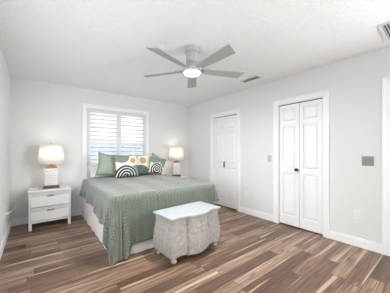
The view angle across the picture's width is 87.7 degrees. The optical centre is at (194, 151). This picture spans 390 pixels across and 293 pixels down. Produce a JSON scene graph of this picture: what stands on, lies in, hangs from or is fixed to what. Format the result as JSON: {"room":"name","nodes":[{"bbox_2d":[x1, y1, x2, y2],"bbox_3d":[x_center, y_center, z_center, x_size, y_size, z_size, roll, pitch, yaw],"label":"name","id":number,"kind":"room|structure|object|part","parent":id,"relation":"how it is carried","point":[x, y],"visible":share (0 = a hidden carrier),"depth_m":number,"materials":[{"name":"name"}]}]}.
{"room":"bedroom","nodes":[
{"label":"bedroom","id":0,"kind":"room"},
{"bbox_2d":[0,47,9,244],"bbox_3d":[-0.881,-0.010,0.470,0.140,2.440,7.305,0,0,-38],"label":"wall","id":1,"kind":"structure","parent":0,"point":[4,72],"depth_m":2.69,"materials":[{"name":"white paint"}]},
{"bbox_2d":[0,220,10,258],"bbox_3d":[-0.816,1.153,0.512,0.014,0.115,7.011,0,0,-38],"label":"baseboard","id":2,"kind":"structure","parent":1,"relation":"attached to","point":[5,237],"depth_m":2.65,"materials":[{"name":"white wood"}]},
{"bbox_2d":[10,76,188,218],"bbox_3d":[-1.624,-0.010,4.434,3.565,2.440,0.140,0,0,-38],"label":"wall","id":3,"kind":"structure","parent":0,"point":[41,112],"depth_m":3.72,"materials":[{"name":"white paint"}]},
{"bbox_2d":[10,209,81,226],"bbox_3d":[-1.576,1.153,4.374,3.565,0.115,0.014,0,0,-38],"label":"baseboard","id":4,"kind":"structure","parent":3,"relation":"attached to","point":[25,220],"depth_m":3.38,"materials":[{"name":"white wood"}]},
{"bbox_2d":[82,103,148,180],"bbox_3d":[-1.654,-0.150,4.363,1.380,1.570,0.166,0,0,-38],"label":"window","id":5,"kind":"structure","parent":3,"relation":"in","point":[107,130],"depth_m":4.29,"materials":[{"name":"white"}]},
{"bbox_3d":[-1.862,-0.150,4.149,0.588,1.370,0.028,0,0,-38],"label":"shutter panel","id":6,"kind":"part","parent":5,"relation":"part of","materials":[{"name":"white"}]},
{"bbox_3d":[-1.692,-0.150,4.412,1.150,1.340,0.004,0,0,-38],"label":"pane","id":7,"kind":"part","parent":5,"relation":"part of","materials":[{"name":"clear glass"}]},
{"bbox_3d":[-1.692,-0.150,4.413,1.228,1.418,0.040,0,0,-38],"label":"sash","id":8,"kind":"part","parent":5,"relation":"part of","materials":[{"name":"white"}]},
{"bbox_3d":[-1.395,-0.150,4.513,0.588,1.370,0.028,0,0,-38],"label":"shutter panel","id":9,"kind":"part","parent":5,"relation":"part of","materials":[{"name":"white wood"}]},
{"bbox_2d":[0,0,389,105],"bbox_3d":[0.840,-1.280,1.813,4.505,0.100,7.305,0,0,-38],"label":"ceiling","id":10,"kind":"structure","parent":0,"point":[99,45],"depth_m":2.23,"materials":[{"name":"white paint"}]},
{"bbox_2d":[143,44,244,87],"bbox_3d":[-0.032,-1.067,2.366,1.246,0.325,1.237,0,0,-38],"label":"ceiling fan","id":11,"kind":"object","parent":10,"relation":"hanging from","point":[192,68],"visible":1,"depth_m":2.34,"materials":[{"name":"grey metal"}]},
{"bbox_3d":[-0.420,-0.968,2.525,0.523,0.036,0.135,0,0,19],"label":"blade","id":12,"kind":"part","parent":11,"relation":"part of","materials":[{"name":"grey wood"}]},
{"bbox_3d":[-0.259,-0.968,2.083,0.135,0.036,0.523,0,0,37],"label":"blade","id":13,"kind":"part","parent":11,"relation":"part of","materials":[{"name":"grey wood"}]},
{"bbox_3d":[-0.049,-0.968,2.815,0.135,0.036,0.523,0,0,1],"label":"blade","id":14,"kind":"part","parent":11,"relation":"part of","materials":[{"name":"grey"}]},
{"bbox_3d":[-0.035,-1.000,2.415,0.224,0.120,0.224,0,0,-38],"label":"motor","id":15,"kind":"part","parent":11,"relation":"part of","materials":[{"name":"grey metal"}]},
{"bbox_3d":[0.202,-0.968,2.093,0.137,0.036,0.519,0,0,-38],"label":"blade","id":16,"kind":"part","parent":11,"relation":"part of","materials":[{"name":"grey wood"}]},
{"bbox_3d":[0.352,-0.968,2.518,0.523,0.036,0.135,0,0,-12],"label":"blade","id":17,"kind":"part","parent":11,"relation":"part of","materials":[{"name":"grey wood"}]},
{"bbox_2d":[240,75,261,82],"bbox_3d":[0.944,-1.224,3.432,0.150,0.012,0.360,0,0,-38],"label":"ceiling vent","id":18,"kind":"object","parent":10,"relation":"in","point":[255,77],"visible":1,"depth_m":3.42,"materials":[{"name":"white metal"}]},
{"bbox_2d":[377,21,389,40],"bbox_3d":[2.068,-1.224,1.950,0.410,0.012,0.410,0,0,-38],"label":"ceiling vent","id":19,"kind":"object","parent":10,"relation":"in","point":[384,28],"visible":1,"depth_m":2.04,"materials":[{"name":"white metal"}]},
{"bbox_2d":[0,204,389,292],"bbox_3d":[0.840,1.260,1.813,4.505,0.100,7.305,0,0,-38],"label":"floor","id":20,"kind":"structure","parent":0,"point":[251,254],"depth_m":2.18,"materials":[{"name":"brown wood"}]},
{"bbox_2d":[28,185,70,230],"bbox_3d":[-2.419,0.907,3.390,0.566,0.605,0.418,0,0,-38],"label":"nightstand","id":21,"kind":"object","parent":20,"relation":"on","point":[45,205],"visible":1,"depth_m":3.25,"materials":[{"name":"white paint"}]},
{"bbox_3d":[-2.417,0.750,3.387,0.508,0.219,0.366,0,0,-38],"label":"drawer","id":22,"kind":"part","parent":21,"relation":"part of","materials":[{"name":"white paint"}]},
{"bbox_3d":[-2.417,0.972,3.387,0.508,0.204,0.366,0,0,-38],"label":"drawer","id":23,"kind":"part","parent":21,"relation":"part of","materials":[{"name":"white paint"}]},
{"bbox_2d":[37,143,64,188],"bbox_3d":[-2.399,0.227,3.392,0.370,0.757,0.370,0,0,-30],"label":"table lamp","id":24,"kind":"object","parent":21,"relation":"on","point":[51,154],"visible":1,"depth_m":3.31,"materials":[{"name":"white ceramic"}]},
{"bbox_3d":[-2.399,0.041,3.392,0.370,0.312,0.370,0,0,-30],"label":"lamp shade","id":25,"kind":"part","parent":24,"relation":"part of","materials":[{"name":"white fabric"}]},
{"bbox_2d":[82,197,153,254],"bbox_3d":[-0.920,0.875,3.545,1.564,0.670,2.057,0,0,-38],"label":"bed","id":26,"kind":"object","parent":20,"relation":"on","point":[89,216],"visible":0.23,"depth_m":2.90,"materials":[{"name":"white fabric"}]},
{"bbox_2d":[79,173,218,264],"bbox_3d":[-0.809,0.836,3.395,1.738,0.719,1.894,0,0,-38],"label":"bedspread","id":27,"kind":"object","parent":26,"relation":"on","point":[124,206],"visible":0.96,"depth_m":2.53,"materials":[{"name":"green fabric"}]},
{"bbox_2d":[88,165,110,177],"bbox_3d":[-1.736,0.370,3.997,0.641,0.230,0.272,0,0,-38],"label":"sleeping pillow","id":28,"kind":"object","parent":27,"relation":"on","point":[93,168],"visible":0.37,"depth_m":3.82,"materials":[{"name":"white fabric"}]},
{"bbox_2d":[95,152,115,176],"bbox_3d":[-1.594,0.249,3.772,0.517,0.495,0.192,0,0,-43],"label":"throw cushion","id":29,"kind":"object","parent":27,"relation":"on","point":[106,163],"visible":0.77,"depth_m":3.68,"materials":[{"name":"green fabric"}]},
{"bbox_2d":[113,155,138,177],"bbox_3d":[-1.279,0.267,3.804,0.456,0.415,0.181,0,0,-43],"label":"patterned cushion","id":30,"kind":"object","parent":27,"relation":"on","point":[126,166],"visible":1,"depth_m":3.74,"materials":[{"name":"fabric"}]},
{"bbox_2d":[130,155,151,174],"bbox_3d":[-1.092,0.268,4.118,0.432,0.413,0.171,0,0,-35],"label":"patterned cushion","id":31,"kind":"object","parent":27,"relation":"on","point":[143,161],"visible":0.63,"depth_m":4.10,"materials":[{"name":"fabric"}]},
{"bbox_2d":[149,156,164,174],"bbox_3d":[-0.773,0.286,4.145,0.404,0.403,0.168,0,0,-30],"label":"patterned cushion","id":32,"kind":"object","parent":27,"relation":"on","point":[156,165],"visible":1,"depth_m":4.09,"materials":[{"name":"fabric"}]},
{"bbox_2d":[150,153,165,164],"bbox_3d":[-0.824,0.263,4.434,0.505,0.495,0.194,0,0,-32],"label":"throw cushion","id":33,"kind":"object","parent":27,"relation":"on","point":[153,154],"visible":0.22,"depth_m":4.43,"materials":[{"name":"green fabric"}]},
{"bbox_2d":[153,201,220,263],"bbox_3d":[-0.071,0.960,2.502,0.762,0.501,0.447,0,0,-42],"label":"chest","id":34,"kind":"object","parent":20,"relation":"on","point":[188,229],"visible":1,"depth_m":2.31,"materials":[{"name":"wood"}]},
{"bbox_3d":[-0.071,0.721,2.502,0.760,0.023,0.447,0,0,-42],"label":"lid","id":35,"kind":"part","parent":34,"relation":"part of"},
{"bbox_3d":[-0.530,0.907,4.915,0.566,0.605,0.418,0,0,-38],"label":"nightstand","id":36,"kind":"object","parent":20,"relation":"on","visible":0},
{"bbox_2d":[169,146,183,176],"bbox_3d":[-0.458,0.227,4.976,0.370,0.757,0.370,0,0,-10],"label":"table lamp","id":37,"kind":"object","parent":36,"relation":"on","point":[175,153],"visible":0.98,"depth_m":4.88,"materials":[{"name":"white ceramic"}]},
{"bbox_3d":[-0.458,0.041,4.976,0.370,0.312,0.370,0,0,-10],"label":"lamp shade","id":38,"kind":"part","parent":37,"relation":"part of","materials":[{"name":"white fabric"}]},
{"bbox_2d":[189,46,389,243],"bbox_3d":[1.998,-0.010,2.804,0.140,2.440,7.165,0,0,-38],"label":"wall","id":39,"kind":"structure","parent":0,"point":[354,84],"depth_m":2.77,"materials":[{"name":"white paint"}]},
{"bbox_2d":[210,109,239,211],"bbox_3d":[0.689,0.172,4.461,0.166,2.075,0.867,0,0,-38],"label":"trim","id":40,"kind":"structure","parent":39,"relation":"attached to","point":[236,111],"depth_m":4.29,"materials":[{"name":"white wood"}]},
{"bbox_2d":[214,114,236,209],"bbox_3d":[0.663,0.207,4.441,0.058,1.970,0.679,0,0,-38],"label":"door","id":41,"kind":"structure","parent":39,"relation":"in","point":[225,127],"depth_m":4.40,"materials":[{"name":"white wood"}]},
{"bbox_2d":[273,90,328,238],"bbox_3d":[1.667,0.172,3.207,0.166,2.075,0.843,0,0,-38],"label":"trim","id":42,"kind":"structure","parent":39,"relation":"attached to","point":[324,95],"depth_m":3.09,"materials":[{"name":"white wood"}]},
{"bbox_2d":[280,98,322,233],"bbox_3d":[1.626,0.207,3.175,0.098,1.970,0.655,0,0,-38],"label":"door","id":43,"kind":"structure","parent":39,"relation":"in","point":[301,123],"depth_m":3.15,"materials":[{"name":"white wood"}]},
{"bbox_2d":[240,206,381,253],"bbox_3d":[1.984,1.153,2.696,0.014,0.115,7.011,0,0,-38],"label":"baseboard","id":44,"kind":"structure","parent":39,"relation":"attached to","point":[358,242],"depth_m":2.69,"materials":[{"name":"white wood"}]},
{"bbox_2d":[354,209,360,219],"bbox_3d":[2.071,0.802,2.589,0.010,0.117,0.072,0,0,-38],"label":"wall outlet","id":45,"kind":"object","parent":39,"relation":"attached to","point":[357,213],"visible":1,"depth_m":2.59,"materials":[{"name":"white plastic"}]},
{"bbox_2d":[362,156,373,165],"bbox_3d":[2.131,0.115,2.506,0.018,0.117,0.117,0,0,-38],"label":"light switch","id":46,"kind":"object","parent":39,"relation":"attached to","point":[366,160],"visible":1,"depth_m":2.50,"materials":[{"name":"grey plastic"}]},
{"bbox_2d":[382,77,389,255],"bbox_3d":[2.538,0.172,2.091,0.166,2.075,0.885,0,0,-38],"label":"trim","id":47,"kind":"structure","parent":39,"relation":"attached to","point":[385,81],"depth_m":2.37,"materials":[{"name":"white wood"}]}
]}

